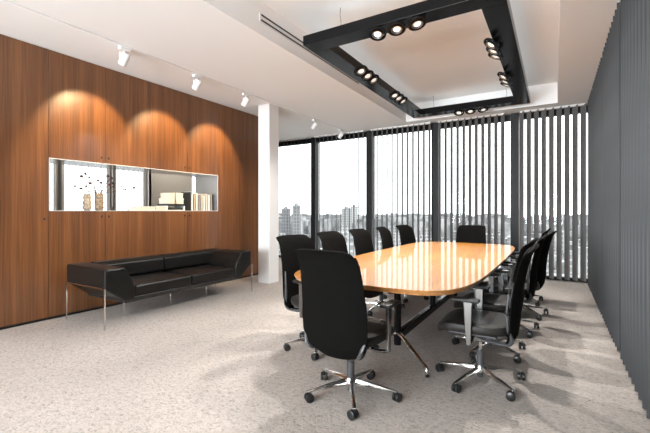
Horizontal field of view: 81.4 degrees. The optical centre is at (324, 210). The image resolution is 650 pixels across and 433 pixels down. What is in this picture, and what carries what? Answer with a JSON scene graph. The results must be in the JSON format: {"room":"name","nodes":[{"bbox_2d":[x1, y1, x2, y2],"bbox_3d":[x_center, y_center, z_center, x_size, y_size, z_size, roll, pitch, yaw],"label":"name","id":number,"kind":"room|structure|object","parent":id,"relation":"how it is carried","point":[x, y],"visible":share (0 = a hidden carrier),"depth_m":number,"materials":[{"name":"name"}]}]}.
{"room":"office","nodes":[
{"label":"office","id":0,"kind":"room"},
{"bbox_2d":[149,173,191,207],"bbox_3d":[-5.593,-0.300,4.852,0.200,3.100,13.480,0,0,31],"label":"wall","id":1,"kind":"structure","parent":0,"point":[160,183],"depth_m":8.22,"materials":[{"name":"grey"}]},
{"bbox_2d":[53,164,63,209],"bbox_3d":[-4.780,-0.175,6.113,0.120,2.650,0.960,0,0,31],"label":"window","id":2,"kind":"structure","parent":1,"relation":"in","point":[58,166],"depth_m":6.43,"materials":[{"name":"grey metal"}]},
{"bbox_2d":[55,164,55,209],"bbox_3d":[-4.481,-0.396,6.258,0.081,0.742,0.005,0,0,31],"label":"vertical blind","id":3,"kind":"object","parent":2,"relation":"attached to","point":[55,164],"depth_m":6.24,"materials":[{"name":"grey"}]},
{"bbox_2d":[62,165,62,209],"bbox_3d":[-4.427,-0.393,6.346,0.081,0.736,0.005,0,0,31],"label":"vertical blind","id":4,"kind":"object","parent":2,"relation":"attached to","point":[62,165],"depth_m":6.33,"materials":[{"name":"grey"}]},
{"bbox_2d":[106,169,106,210],"bbox_3d":[-4.050,-0.386,6.967,0.081,0.753,0.005,0,0,31],"label":"vertical blind","id":5,"kind":"object","parent":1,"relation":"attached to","point":[106,188],"depth_m":6.96,"materials":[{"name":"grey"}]},
{"bbox_2d":[107,169,115,210],"bbox_3d":[-4.297,-0.175,6.908,0.120,2.650,0.900,0,0,31],"label":"window","id":6,"kind":"structure","parent":1,"relation":"in","point":[109,171],"depth_m":7.20,"materials":[{"name":"grey metal"}]},
{"bbox_2d":[112,169,117,210],"bbox_3d":[-3.968,-0.391,7.102,0.081,0.764,0.094,0,0,31],"label":"vertical blind","id":7,"kind":"object","parent":6,"relation":"attached to","point":[112,169],"depth_m":7.18,"materials":[{"name":"grey"}]},
{"bbox_2d":[142,172,150,205],"bbox_3d":[-3.871,-0.175,7.608,0.120,2.650,0.740,0,0,31],"label":"window","id":8,"kind":"structure","parent":1,"relation":"in","point":[145,173],"depth_m":7.82,"materials":[{"name":"grey metal"}]},
{"bbox_2d":[258,103,278,283],"bbox_3d":[-0.996,-0.300,6.668,0.250,3.100,0.260,0,0,31],"label":"column","id":9,"kind":"structure","parent":0,"point":[268,114],"depth_m":6.57,"materials":[{"name":"white paint"}]},
{"bbox_2d":[0,0,619,141],"bbox_3d":[-2.140,-2.150,2.928,8.300,0.600,13.780,0,0,31],"label":"ceiling","id":10,"kind":"structure","parent":0,"point":[225,43],"depth_m":4.67,"materials":[{"name":"white paint"}]},
{"bbox_2d":[118,45,130,66],"bbox_3d":[-2.275,-1.746,4.286,0.160,0.208,0.120,0,0,31],"label":"ceiling spotlight","id":11,"kind":"object","parent":10,"relation":"attached to","point":[124,56],"visible":1,"depth_m":4.26,"materials":[{"name":"white plastic"}]},
{"bbox_2d":[192,74,201,90],"bbox_3d":[-1.745,-1.746,5.157,0.160,0.208,0.120,0,0,31],"label":"ceiling spotlight","id":12,"kind":"object","parent":10,"relation":"attached to","point":[197,82],"visible":1,"depth_m":5.12,"materials":[{"name":"white plastic"}]},
{"bbox_2d":[241,93,249,106],"bbox_3d":[-1.252,-1.746,5.969,0.160,0.208,0.120,0,0,31],"label":"ceiling spotlight","id":13,"kind":"object","parent":10,"relation":"attached to","point":[246,99],"visible":1,"depth_m":5.94,"materials":[{"name":"white plastic"}]},
{"bbox_2d":[259,12,358,84],"bbox_3d":[-0.074,-2.030,4.949,0.012,0.090,2.340,0,0,31],"label":"ceiling vent","id":14,"kind":"object","parent":10,"relation":"in","point":[263,19],"visible":0.69,"depth_m":4.40,"materials":[{"name":"white metal"}]},
{"bbox_2d":[311,119,317,129],"bbox_3d":[-0.213,-1.746,7.678,0.160,0.208,0.120,0,0,31],"label":"ceiling spotlight","id":15,"kind":"object","parent":10,"relation":"attached to","point":[315,124],"visible":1,"depth_m":7.64,"materials":[{"name":"white plastic"}]},
{"bbox_2d":[337,129,343,138],"bbox_3d":[0.359,-1.746,8.618,0.160,0.208,0.120,0,0,31],"label":"ceiling spotlight","id":16,"kind":"object","parent":10,"relation":"attached to","point":[341,133],"visible":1,"depth_m":8.58,"materials":[{"name":"white plastic"}]},
{"bbox_2d":[303,0,529,117],"bbox_3d":[1.638,-2.028,5.359,2.050,0.356,3.880,0,0,31],"label":"light frame","id":17,"kind":"object","parent":10,"relation":"hanging from","point":[498,15],"visible":0.93,"depth_m":4.12,"materials":[{"name":"black metal"}]},
{"bbox_2d":[354,65,367,75],"bbox_3d":[0.461,-1.802,4.857,0.170,0.097,0.180,0,0,31],"label":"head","id":18,"kind":"object","parent":17,"relation":"attached to","point":[360,70],"visible":1,"depth_m":4.84},
{"bbox_2d":[361,70,373,80],"bbox_3d":[0.565,-1.801,5.028,0.165,0.106,0.183,0,0,31],"label":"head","id":19,"kind":"object","parent":17,"relation":"attached to","point":[368,75],"visible":0.9,"depth_m":5.02},
{"bbox_2d":[367,74,378,84],"bbox_3d":[0.664,-1.801,5.191,0.158,0.116,0.184,0,0,31],"label":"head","id":20,"kind":"object","parent":17,"relation":"attached to","point":[374,79],"visible":0.94,"depth_m":5.18},
{"bbox_2d":[368,26,386,40],"bbox_3d":[0.534,-1.806,3.842,0.183,0.088,0.173,0,0,31],"label":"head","id":21,"kind":"object","parent":17,"relation":"attached to","point":[377,31],"visible":1,"depth_m":3.83},
{"bbox_2d":[389,91,399,98],"bbox_3d":[1.079,-1.802,5.874,0.170,0.097,0.180,0,0,31],"label":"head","id":22,"kind":"object","parent":17,"relation":"attached to","point":[394,94],"visible":1,"depth_m":5.86},
{"bbox_2d":[387,21,405,35],"bbox_3d":[0.709,-1.808,3.735,0.182,0.084,0.178,0,0,31],"label":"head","id":23,"kind":"object","parent":17,"relation":"attached to","point":[396,27],"visible":1,"depth_m":3.72},
{"bbox_2d":[393,94,403,101],"bbox_3d":[1.173,-1.801,6.028,0.165,0.106,0.183,0,0,31],"label":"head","id":24,"kind":"object","parent":17,"relation":"attached to","point":[400,97],"visible":0.85,"depth_m":6.03},
{"bbox_2d":[398,97,407,104],"bbox_3d":[1.272,-1.801,6.190,0.158,0.116,0.184,0,0,31],"label":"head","id":25,"kind":"object","parent":17,"relation":"attached to","point":[403,100],"visible":0.92,"depth_m":6.18},
{"bbox_2d":[408,15,426,30],"bbox_3d":[0.884,-1.807,3.629,0.177,0.085,0.181,0,0,31],"label":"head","id":26,"kind":"object","parent":17,"relation":"attached to","point":[416,22],"visible":1,"depth_m":3.61},
{"bbox_2d":[454,109,463,115],"bbox_3d":[2.448,-1.802,6.914,0.184,0.095,0.169,0,0,31],"label":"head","id":27,"kind":"object","parent":17,"relation":"attached to","point":[458,112],"visible":1,"depth_m":6.90},
{"bbox_2d":[465,108,475,113],"bbox_3d":[2.619,-1.805,6.810,0.183,0.089,0.173,0,0,31],"label":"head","id":28,"kind":"object","parent":17,"relation":"attached to","point":[469,110],"visible":1,"depth_m":6.79},
{"bbox_2d":[478,106,488,112],"bbox_3d":[2.803,-1.806,6.699,0.179,0.087,0.179,0,0,31],"label":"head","id":29,"kind":"object","parent":17,"relation":"attached to","point":[482,109],"visible":1,"depth_m":6.67},
{"bbox_2d":[484,38,498,49],"bbox_3d":[1.796,-1.801,4.081,0.160,0.120,0.179,0,0,31],"label":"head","id":30,"kind":"object","parent":17,"relation":"attached to","point":[490,43],"visible":1,"depth_m":4.06},
{"bbox_2d":[486,47,501,55],"bbox_3d":[1.895,-1.801,4.243,0.164,0.106,0.182,0,0,31],"label":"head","id":31,"kind":"object","parent":17,"relation":"attached to","point":[498,52],"visible":0.74,"depth_m":4.25},
{"bbox_2d":[488,53,503,59],"bbox_3d":[1.983,-1.803,4.388,0.170,0.094,0.183,0,0,31],"label":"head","id":32,"kind":"object","parent":17,"relation":"attached to","point":[501,56],"visible":0.74,"depth_m":4.39},
{"bbox_2d":[497,72,509,80],"bbox_3d":[2.388,-1.801,5.055,0.159,0.119,0.181,0,0,31],"label":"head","id":33,"kind":"object","parent":17,"relation":"attached to","point":[502,75],"visible":1,"depth_m":5.03},
{"bbox_2d":[499,78,511,84],"bbox_3d":[2.503,-1.801,5.243,0.165,0.105,0.183,0,0,31],"label":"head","id":34,"kind":"object","parent":17,"relation":"attached to","point":[509,82],"visible":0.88,"depth_m":5.24},
{"bbox_2d":[500,82,512,87],"bbox_3d":[2.591,-1.803,5.388,0.170,0.094,0.184,0,0,31],"label":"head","id":35,"kind":"object","parent":17,"relation":"attached to","point":[501,83],"visible":0.67,"depth_m":5.39},
{"bbox_2d":[0,258,649,432],"bbox_3d":[-2.179,1.400,2.864,8.300,0.300,14.030,0,0,31],"label":"floor","id":36,"kind":"structure","parent":0,"point":[218,361],"depth_m":2.91,"materials":[{"name":"carpet"}]},
{"bbox_2d":[0,34,47,329],"bbox_3d":[-4.287,-0.298,2.986,0.572,3.096,3.448,0,0,31],"label":"tall cabinet","id":37,"kind":"object","parent":36,"relation":"on","point":[23,65],"visible":1,"depth_m":4.11,"materials":[{"name":"brown wood"}]},
{"bbox_2d":[47,50,217,319],"bbox_3d":[-2.730,-0.298,5.546,0.572,3.096,2.536,0,0,31],"label":"display cabinet","id":38,"kind":"object","parent":36,"relation":"on","point":[99,116],"visible":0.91,"depth_m":5.05,"materials":[{"name":"brown wood"}]},
{"bbox_2d":[69,165,69,209],"bbox_3d":[-4.372,-0.399,6.438,0.081,0.747,0.005,0,0,31],"label":"vertical blind","id":39,"kind":"object","parent":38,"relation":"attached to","point":[69,165],"depth_m":6.42,"materials":[{"name":"grey"}]},
{"bbox_2d":[82,167,82,210],"bbox_3d":[-4.264,-0.384,6.614,0.081,0.750,0.005,0,0,31],"label":"vertical blind","id":40,"kind":"object","parent":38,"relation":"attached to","point":[82,167],"depth_m":6.60,"materials":[{"name":"grey"}]},
{"bbox_2d":[83,194,91,210],"bbox_3d":[-3.077,-0.114,4.890,0.100,0.220,0.100,0,0,31],"label":"vase","id":41,"kind":"object","parent":38,"relation":"in","point":[87,202],"visible":1,"depth_m":4.86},
{"bbox_2d":[94,193,103,210],"bbox_3d":[-2.987,-0.119,5.000,0.116,0.230,0.116,0,0,31],"label":"vase","id":42,"kind":"object","parent":38,"relation":"in","point":[99,202],"visible":1,"depth_m":4.96,"materials":[{"name":"beige ceramic"}]},
{"bbox_2d":[73,173,135,195],"bbox_3d":[-2.930,-0.263,5.095,0.158,0.458,0.838,0,0,31],"label":"dried branches","id":43,"kind":"object","parent":42,"relation":"in","point":[81,176],"visible":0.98,"depth_m":5.01,"materials":[{"name":"brown plant"}]},
{"bbox_2d":[123,170,148,210],"bbox_3d":[-3.748,-0.392,7.463,0.081,0.764,0.520,0,0,31],"label":"vertical blind","id":44,"kind":"object","parent":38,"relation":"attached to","point":[123,170],"depth_m":7.43,"materials":[{"name":"grey"}]},
{"bbox_2d":[127,209,166,210],"bbox_3d":[-2.608,-0.013,5.565,0.240,0.018,0.500,0,0,31],"label":"book","id":45,"kind":"object","parent":38,"relation":"in","point":[127,209],"visible":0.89,"depth_m":5.40,"materials":[{"name":"beige paper"}]},
{"bbox_2d":[131,206,154,208],"bbox_3d":[-2.645,-0.044,5.505,0.208,0.045,0.248,0,0,31],"label":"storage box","id":46,"kind":"object","parent":45,"relation":"on","point":[133,207],"visible":0.84,"depth_m":5.42,"materials":[{"name":"beige"}]},
{"bbox_2d":[155,206,164,209],"bbox_3d":[-2.533,-0.044,5.689,0.208,0.045,0.168,0,0,31],"label":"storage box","id":47,"kind":"object","parent":45,"relation":"on","point":[156,207],"visible":0.71,"depth_m":5.62,"materials":[{"name":"beige"}]},
{"bbox_2d":[157,204,184,210],"bbox_3d":[-2.401,-0.057,5.907,0.240,0.105,0.320,0,0,31],"label":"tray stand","id":48,"kind":"object","parent":38,"relation":"in","point":[160,205],"visible":0.73,"depth_m":5.82,"materials":[{"name":"white"}]},
{"bbox_2d":[159,198,174,203],"bbox_3d":[-2.442,-0.151,5.838,0.208,0.085,0.138,0,0,31],"label":"storage box","id":49,"kind":"object","parent":48,"relation":"on","point":[161,200],"visible":0.98,"depth_m":5.78,"materials":[{"name":"beige cardboard"}]},
{"bbox_2d":[160,193,174,197],"bbox_3d":[-2.434,-0.236,5.851,0.188,0.085,0.118,0,0,23],"label":"storage box","id":50,"kind":"object","parent":49,"relation":"on","point":[163,195],"visible":0.92,"depth_m":5.80,"materials":[{"name":"beige cardboard"}]},
{"bbox_2d":[168,207,182,209],"bbox_3d":[-2.401,-0.035,5.907,0.200,0.038,0.260,0,0,31],"label":"book","id":51,"kind":"object","parent":48,"relation":"in","point":[169,208],"visible":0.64,"depth_m":5.83,"materials":[{"name":"black paper"}]},
{"bbox_2d":[175,198,183,203],"bbox_3d":[-2.357,-0.154,5.979,0.208,0.090,0.138,0,0,31],"label":"storage box","id":52,"kind":"object","parent":48,"relation":"on","point":[177,200],"visible":0.6,"depth_m":5.92,"materials":[{"name":"beige cardboard"}]},
{"bbox_2d":[175,193,182,197],"bbox_3d":[-2.354,-0.241,5.984,0.188,0.085,0.128,0,0,37],"label":"storage box","id":53,"kind":"object","parent":52,"relation":"on","point":[177,195],"visible":0.63,"depth_m":5.92,"materials":[{"name":"beige cardboard"}]},
{"bbox_2d":[181,192,190,210],"bbox_3d":[-2.246,-0.154,6.104,0.190,0.300,0.037,0,0,31],"label":"book","id":54,"kind":"object","parent":38,"relation":"in","point":[186,195],"visible":0.84,"depth_m":6.06,"materials":[{"name":"black paper"}]},
{"bbox_2d":[191,191,192,210],"bbox_3d":[-2.223,-0.159,6.142,0.190,0.310,0.029,0,0,31],"label":"book","id":55,"kind":"object","parent":38,"relation":"in","point":[191,191],"visible":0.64,"depth_m":6.08,"materials":[{"name":"white paper"}]},
{"bbox_2d":[193,194,194,210],"bbox_3d":[-2.199,-0.139,6.182,0.190,0.270,0.040,0,0,31],"label":"book","id":56,"kind":"object","parent":38,"relation":"in","point":[193,194],"visible":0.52,"depth_m":6.12,"materials":[{"name":"beige paper"}]},
{"bbox_2d":[193,193,197,210],"bbox_3d":[-2.173,-0.149,6.223,0.190,0.290,0.034,0,0,31],"label":"book","id":57,"kind":"object","parent":38,"relation":"in","point":[196,194],"visible":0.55,"depth_m":6.17,"materials":[{"name":"white paper"}]},
{"bbox_2d":[198,195,200,210],"bbox_3d":[-2.146,-0.134,6.268,0.190,0.260,0.045,0,0,31],"label":"book","id":58,"kind":"object","parent":38,"relation":"in","point":[199,196],"visible":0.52,"depth_m":6.22,"materials":[{"name":"grey paper"}]},
{"bbox_2d":[198,194,202,210],"bbox_3d":[-2.120,-0.144,6.311,0.190,0.280,0.032,0,0,31],"label":"book","id":59,"kind":"object","parent":38,"relation":"in","point":[198,194],"visible":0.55,"depth_m":6.27,"materials":[{"name":"beige paper"}]},
{"bbox_2d":[203,196,204,210],"bbox_3d":[-2.095,-0.129,6.351,0.190,0.250,0.040,0,0,31],"label":"book","id":60,"kind":"object","parent":38,"relation":"in","point":[203,196],"visible":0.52,"depth_m":6.30,"materials":[{"name":"white paper"}]},
{"bbox_2d":[203,194,206,210],"bbox_3d":[-2.069,-0.146,6.394,0.190,0.285,0.037,0,0,31],"label":"book","id":61,"kind":"object","parent":38,"relation":"in","point":[205,195],"visible":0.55,"depth_m":6.34,"materials":[{"name":"beige paper"}]},
{"bbox_2d":[207,195,209,210],"bbox_3d":[-2.043,-0.139,6.437,0.190,0.270,0.040,0,0,31],"label":"book","id":62,"kind":"object","parent":38,"relation":"in","point":[208,196],"visible":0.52,"depth_m":6.38,"materials":[{"name":"white paper"}]},
{"bbox_2d":[207,194,211,210],"bbox_3d":[-2.016,-0.144,6.481,0.190,0.280,0.040,0,0,31],"label":"book","id":63,"kind":"object","parent":38,"relation":"in","point":[207,194],"visible":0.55,"depth_m":6.44,"materials":[{"name":"grey paper"}]},
{"bbox_2d":[65,248,251,330],"bbox_3d":[-2.068,0.928,5.119,0.827,0.644,2.256,0,0,31],"label":"sofa","id":64,"kind":"object","parent":36,"relation":"on","point":[124,280],"visible":1,"depth_m":4.80,"materials":[{"name":"black leather"}]},
{"bbox_2d":[91,255,163,274],"bbox_3d":[-2.535,0.715,4.877,0.217,0.219,0.891,0,0,31],"label":"cushion","id":65,"kind":"object","parent":64,"relation":"on","point":[141,265],"depth_m":4.92,"materials":[{"name":"black leather"}]},
{"bbox_2d":[131,272,190,295],"bbox_3d":[-2.200,0.891,4.742,0.632,0.144,0.774,0,0,31],"label":"seat cushion","id":66,"kind":"object","parent":64,"relation":"on","point":[144,283],"depth_m":4.62,"materials":[{"name":"black leather"}]},
{"bbox_2d":[159,249,212,269],"bbox_3d":[-2.068,0.715,5.646,0.217,0.219,0.891,0,0,31],"label":"cushion","id":67,"kind":"object","parent":64,"relation":"on","point":[187,259],"depth_m":5.54,"materials":[{"name":"black leather"}]},
{"bbox_2d":[163,265,234,284],"bbox_3d":[-1.794,0.891,5.411,0.632,0.144,0.774,0,0,31],"label":"seat cushion","id":68,"kind":"object","parent":64,"relation":"on","point":[199,274],"depth_m":5.29,"materials":[{"name":"black leather"}]},
{"bbox_2d":[218,104,257,277],"bbox_3d":[-1.748,-0.298,7.173,0.560,3.096,1.258,0,0,31],"label":"tall cabinet","id":69,"kind":"object","parent":36,"relation":"on","point":[237,129],"visible":0.62,"depth_m":6.91,"materials":[{"name":"brown wood"}]},
{"bbox_2d":[279,138,310,257],"bbox_3d":[-0.932,-0.300,10.011,1.445,3.100,0.220,0,0,31],"label":"window","id":70,"kind":"structure","parent":36,"relation":"on","point":[303,141],"depth_m":9.89,"materials":[{"name":"black"}]},
{"bbox_2d":[279,137,307,234],"bbox_3d":[-0.977,-0.320,9.816,1.259,3.060,0.110,0,0,31],"label":"vertical blind","id":71,"kind":"object","parent":70,"relation":"attached to","point":[298,139],"visible":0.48,"depth_m":9.68,"materials":[{"name":"white fabric"}]},
{"bbox_2d":[276,234,318,360],"bbox_3d":[-0.072,0.741,3.499,0.694,1.017,0.630,0,0,41],"label":"office chair","id":72,"kind":"object","parent":36,"relation":"on","point":[292,287],"visible":0.34,"depth_m":3.53,"materials":[{"name":"black fabric"}]},
{"bbox_2d":[311,132,365,248],"bbox_3d":[0.345,-0.300,9.235,1.515,3.100,0.220,0,0,31],"label":"window","id":73,"kind":"structure","parent":36,"relation":"on","point":[345,136],"depth_m":9.50,"materials":[{"name":"black metal"}]},
{"bbox_2d":[314,130,364,255],"bbox_3d":[0.321,-0.320,9.027,1.377,3.060,0.110,0,0,31],"label":"vertical blind","id":74,"kind":"object","parent":73,"relation":"attached to","point":[363,131],"visible":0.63,"depth_m":8.99,"materials":[{"name":"grey fabric"}]},
{"bbox_2d":[294,249,401,420],"bbox_3d":[0.165,0.741,2.546,0.642,1.018,0.714,0,0,34],"label":"office chair","id":75,"kind":"object","parent":36,"relation":"on","point":[336,323],"visible":1,"depth_m":2.34,"materials":[{"name":"black fabric"}]},
{"bbox_2d":[317,231,385,323],"bbox_3d":[0.281,0.741,4.133,0.667,1.018,0.632,0,0,37],"label":"office chair","id":76,"kind":"object","parent":36,"relation":"on","point":[330,240],"visible":0.15,"depth_m":4.26,"materials":[{"name":"black fabric"}]},
{"bbox_2d":[349,228,404,315],"bbox_3d":[0.673,0.741,4.751,0.695,1.017,0.621,0,0,35],"label":"office chair","id":77,"kind":"object","parent":36,"relation":"on","point":[363,244],"visible":0.27,"depth_m":4.87,"materials":[{"name":"black fabric"}]},
{"bbox_2d":[366,124,427,250],"bbox_3d":[1.644,-0.300,8.445,1.495,3.100,0.220,0,0,31],"label":"window","id":78,"kind":"structure","parent":36,"relation":"on","point":[368,133],"depth_m":8.71,"materials":[{"name":"black metal"}]},
{"bbox_2d":[371,122,430,250],"bbox_3d":[1.628,-0.320,8.232,1.377,3.060,0.110,0,0,31],"label":"vertical blind","id":79,"kind":"object","parent":78,"relation":"attached to","point":[428,123],"visible":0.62,"depth_m":8.18,"materials":[{"name":"grey fabric"}]},
{"bbox_2d":[376,226,428,302],"bbox_3d":[1.126,0.741,5.448,0.723,1.017,0.634,0,0,27],"label":"office chair","id":80,"kind":"object","parent":36,"relation":"on","point":[386,237],"visible":0.21,"depth_m":5.55,"materials":[{"name":"black fabric"}]},
{"bbox_2d":[294,242,514,377],"bbox_3d":[1.240,0.880,4.349,1.516,0.740,4.006,0,0,31],"label":"conference table","id":81,"kind":"object","parent":36,"relation":"on","point":[432,269],"visible":0.7,"depth_m":3.47,"materials":[{"name":"brown wood"}]},
{"bbox_2d":[396,225,415,244],"bbox_3d":[1.522,0.741,6.114,0.691,1.017,0.620,0,0,43],"label":"office chair","id":82,"kind":"object","parent":36,"relation":"on","point":[407,236],"visible":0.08,"depth_m":6.32,"materials":[{"name":"black fabric"}]},
{"bbox_2d":[431,115,509,272],"bbox_3d":[2.930,-0.300,7.663,1.485,3.100,0.220,0,0,31],"label":"window","id":83,"kind":"structure","parent":36,"relation":"on","point":[434,126],"depth_m":7.91,"materials":[{"name":"black metal"}]},
{"bbox_2d":[438,113,504,272],"bbox_3d":[2.868,-0.320,7.479,1.259,3.060,0.110,0,0,31],"label":"vertical blind","id":84,"kind":"object","parent":83,"relation":"attached to","point":[502,115],"visible":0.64,"depth_m":7.50,"materials":[{"name":"grey fabric"}]},
{"bbox_2d":[456,225,485,243],"bbox_3d":[2.253,0.741,5.966,0.647,1.018,0.677,0,0,32],"label":"office chair","id":85,"kind":"object","parent":36,"relation":"on","point":[465,233],"visible":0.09,"depth_m":6.17,"materials":[{"name":"black fabric"}]},
{"bbox_2d":[435,244,538,401],"bbox_3d":[1.169,0.741,2.780,0.722,1.018,0.640,0,0,30],"label":"office chair","id":86,"kind":"object","parent":36,"relation":"on","point":[479,325],"visible":0.99,"depth_m":2.60,"materials":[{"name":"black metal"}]},
{"bbox_2d":[452,238,538,362],"bbox_3d":[1.498,0.741,3.379,0.710,1.017,0.627,0,0,35],"label":"office chair","id":87,"kind":"object","parent":36,"relation":"on","point":[492,302],"visible":0.48,"depth_m":3.23,"materials":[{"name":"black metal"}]},
{"bbox_2d":[483,233,548,337],"bbox_3d":[1.972,0.741,4.024,0.710,1.018,0.629,0,0,30],"label":"office chair","id":88,"kind":"object","parent":36,"relation":"on","point":[501,285],"visible":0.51,"depth_m":3.80,"materials":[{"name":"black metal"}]},
{"bbox_2d":[496,228,551,305],"bbox_3d":[2.718,0.741,5.233,0.714,1.018,0.632,0,0,33],"label":"office chair","id":89,"kind":"object","parent":36,"relation":"on","point":[549,229],"visible":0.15,"depth_m":5.04,"materials":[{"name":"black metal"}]},
{"bbox_2d":[494,231,556,320],"bbox_3d":[2.401,0.741,4.595,0.714,1.018,0.632,0,0,37],"label":"office chair","id":90,"kind":"object","parent":36,"relation":"on","point":[542,265],"visible":0.33,"depth_m":4.36,"materials":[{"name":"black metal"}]},
{"bbox_2d":[510,105,587,281],"bbox_3d":[4.190,-0.300,6.897,1.435,3.100,0.220,0,0,31],"label":"window","id":91,"kind":"structure","parent":36,"relation":"on","point":[514,117],"depth_m":7.14,"materials":[{"name":"black metal"}]},
{"bbox_2d":[520,103,585,281],"bbox_3d":[4.048,-0.320,6.761,1.023,3.060,0.110,0,0,31],"label":"vertical blind","id":92,"kind":"object","parent":91,"relation":"attached to","point":[583,105],"visible":0.88,"depth_m":6.71,"materials":[{"name":"grey fabric"}]},
{"bbox_3d":[1.325,-0.300,0.821,0.190,3.100,13.780,0,0,31],"label":"wall","id":93,"kind":"structure","parent":0,"visible":0},
{"bbox_2d":[588,90,591,292],"bbox_3d":[4.275,-0.300,6.032,0.102,3.100,0.830,0,0,31],"label":"panel","id":94,"kind":"object","parent":93,"relation":"attached to","point":[590,96],"visible":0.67,"depth_m":5.84,"materials":[{"name":"grey fabric"}]},
{"bbox_2d":[592,58,601,313],"bbox_3d":[3.690,-0.300,5.071,0.102,3.100,1.380,0,0,31],"label":"panel","id":95,"kind":"object","parent":93,"relation":"attached to","point":[597,85],"visible":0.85,"depth_m":4.87,"materials":[{"name":"grey fabric"}]},
{"bbox_2d":[602,2,619,351],"bbox_3d":[2.963,-0.300,3.874,0.102,3.100,1.380,0,0,31],"label":"panel","id":96,"kind":"object","parent":93,"relation":"attached to","point":[610,55],"visible":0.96,"depth_m":3.79,"materials":[{"name":"grey metal"}]},
{"bbox_2d":[620,0,649,418],"bbox_3d":[2.236,-0.300,2.678,0.102,3.100,1.380,0,0,31],"label":"panel","id":97,"kind":"object","parent":93,"relation":"attached to","point":[634,14],"visible":1,"depth_m":2.70,"materials":[{"name":"grey fabric"}]},
{"label":"outside","id":98,"kind":"structure","parent":0,"visible":0},
{"bbox_3d":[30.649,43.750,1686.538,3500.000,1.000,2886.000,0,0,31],"label":"ground","id":99,"kind":"structure","parent":98,"visible":0},
{"bbox_2d":[281,206,290,234],"bbox_3d":[-41.117,19.000,397.881,9.600,48.500,14.600,0,0,-6],"label":"tower block","id":100,"kind":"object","parent":99,"relation":"on","point":[284,210],"visible":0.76,"depth_m":390.90,"materials":[{"name":"grey concrete"}]},
{"bbox_2d":[292,203,300,234],"bbox_3d":[-28.492,17.500,378.930,8.600,51.500,14.600,0,0,-4],"label":"tower block","id":101,"kind":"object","parent":99,"relation":"on","point":[294,207],"visible":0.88,"depth_m":371.91,"materials":[{"name":"grey concrete"}]},
{"bbox_2d":[322,232,355,255],"bbox_3d":[8.950,27.000,189.789,20.600,32.500,14.600,0,0,3],"label":"building","id":102,"kind":"structure","parent":99,"relation":"on","point":[345,234],"depth_m":182.63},
{"bbox_2d":[341,223,348,231],"bbox_3d":[23.054,28.636,434.520,9.902,29.229,14.031,0,0,3],"label":"building","id":103,"kind":"structure","parent":99,"relation":"on","point":[344,228],"depth_m":427.86,"materials":[{"name":"grey concrete"}]},
{"bbox_2d":[341,206,351,228],"bbox_3d":[29.933,18.500,519.138,14.600,49.500,14.600,0,0,3],"label":"tower block","id":104,"kind":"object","parent":99,"relation":"on","point":[345,211],"visible":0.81,"depth_m":512.21,"materials":[{"name":"grey concrete"}]},
{"bbox_2d":[350,205,357,228],"bbox_3d":[47.566,16.500,618.173,12.600,53.500,14.600,0,0,4],"label":"tower block","id":105,"kind":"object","parent":99,"relation":"on","point":[355,207],"visible":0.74,"depth_m":611.09,"materials":[{"name":"grey concrete"}]},
{"bbox_2d":[375,238,380,250],"bbox_3d":[38.287,31.831,285.397,12.593,22.838,14.488,0,0,8],"label":"building","id":106,"kind":"structure","parent":99,"relation":"on","point":[379,242],"depth_m":278.21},
{"bbox_2d":[375,231,380,240],"bbox_3d":[64.162,32.403,447.147,15.772,21.694,12.102,0,0,8],"label":"building","id":107,"kind":"structure","parent":99,"relation":"on","point":[379,236],"depth_m":441.55,"materials":[{"name":"grey concrete"}]},
{"bbox_2d":[388,225,395,232],"bbox_3d":[68.366,28.960,388.274,15.937,28.580,9.799,0,0,10],"label":"building","id":108,"kind":"structure","parent":99,"relation":"on","point":[389,227],"depth_m":383.72,"materials":[{"name":"grey concrete"}]},
{"bbox_2d":[393,230,400,246],"bbox_3d":[71.702,30.854,353.622,15.322,24.792,15.760,0,0,11],"label":"building","id":109,"kind":"structure","parent":99,"relation":"on","point":[394,234],"depth_m":347.25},
{"bbox_2d":[415,235,427,241],"bbox_3d":[79.349,31.606,307.028,21.615,23.289,12.860,0,0,14],"label":"building","id":110,"kind":"structure","parent":99,"relation":"on","point":[420,236],"depth_m":304.18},
{"bbox_2d":[419,229,427,237],"bbox_3d":[109.396,31.143,407.261,16.349,24.214,14.082,0,0,15],"label":"building","id":111,"kind":"structure","parent":99,"relation":"on","point":[426,230],"depth_m":401.84,"materials":[{"name":"grey concrete"}]},
{"bbox_2d":[279,213,587,274],"bbox_3d":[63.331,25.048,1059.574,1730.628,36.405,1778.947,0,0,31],"label":"rooftops","id":112,"kind":"object","parent":99,"relation":"on","point":[329,219],"visible":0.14,"depth_m":532.74,"materials":[{"name":"grey"}]},
{"bbox_2d":[453,231,455,240],"bbox_3d":[151.947,31.693,428.042,16.078,23.114,11.290,0,0,20],"label":"building","id":113,"kind":"structure","parent":99,"relation":"on","point":[454,232],"depth_m":424.63,"materials":[{"name":"grey concrete"}]},
{"bbox_2d":[491,231,500,243],"bbox_3d":[152.742,30.673,337.764,12.941,25.154,15.366,0,0,24],"label":"building","id":114,"kind":"structure","parent":99,"relation":"on","point":[492,235],"depth_m":330.22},
{"bbox_2d":[507,236,526,260],"bbox_3d":[144.512,29.926,282.076,15.417,26.648,10.935,0,0,27],"label":"building","id":115,"kind":"structure","parent":99,"relation":"on","point":[508,237],"depth_m":280.26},
{"bbox_2d":[531,253,548,268],"bbox_3d":[122.803,34.023,221.033,17.754,18.454,11.776,0,0,29],"label":"building","id":116,"kind":"structure","parent":99,"relation":"on","point":[533,253],"depth_m":213.16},
{"bbox_2d":[546,227,563,251],"bbox_3d":[183.490,28.251,300.716,14.888,29.998,13.459,0,0,31],"label":"building","id":117,"kind":"structure","parent":99,"relation":"on","point":[554,227],"depth_m":295.29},
{"bbox_2d":[570,247,587,277],"bbox_3d":[139.875,31.363,202.862,17.688,23.773,10.491,0,0,35],"label":"building","id":118,"kind":"structure","parent":99,"relation":"on","point":[578,247],"depth_m":200.58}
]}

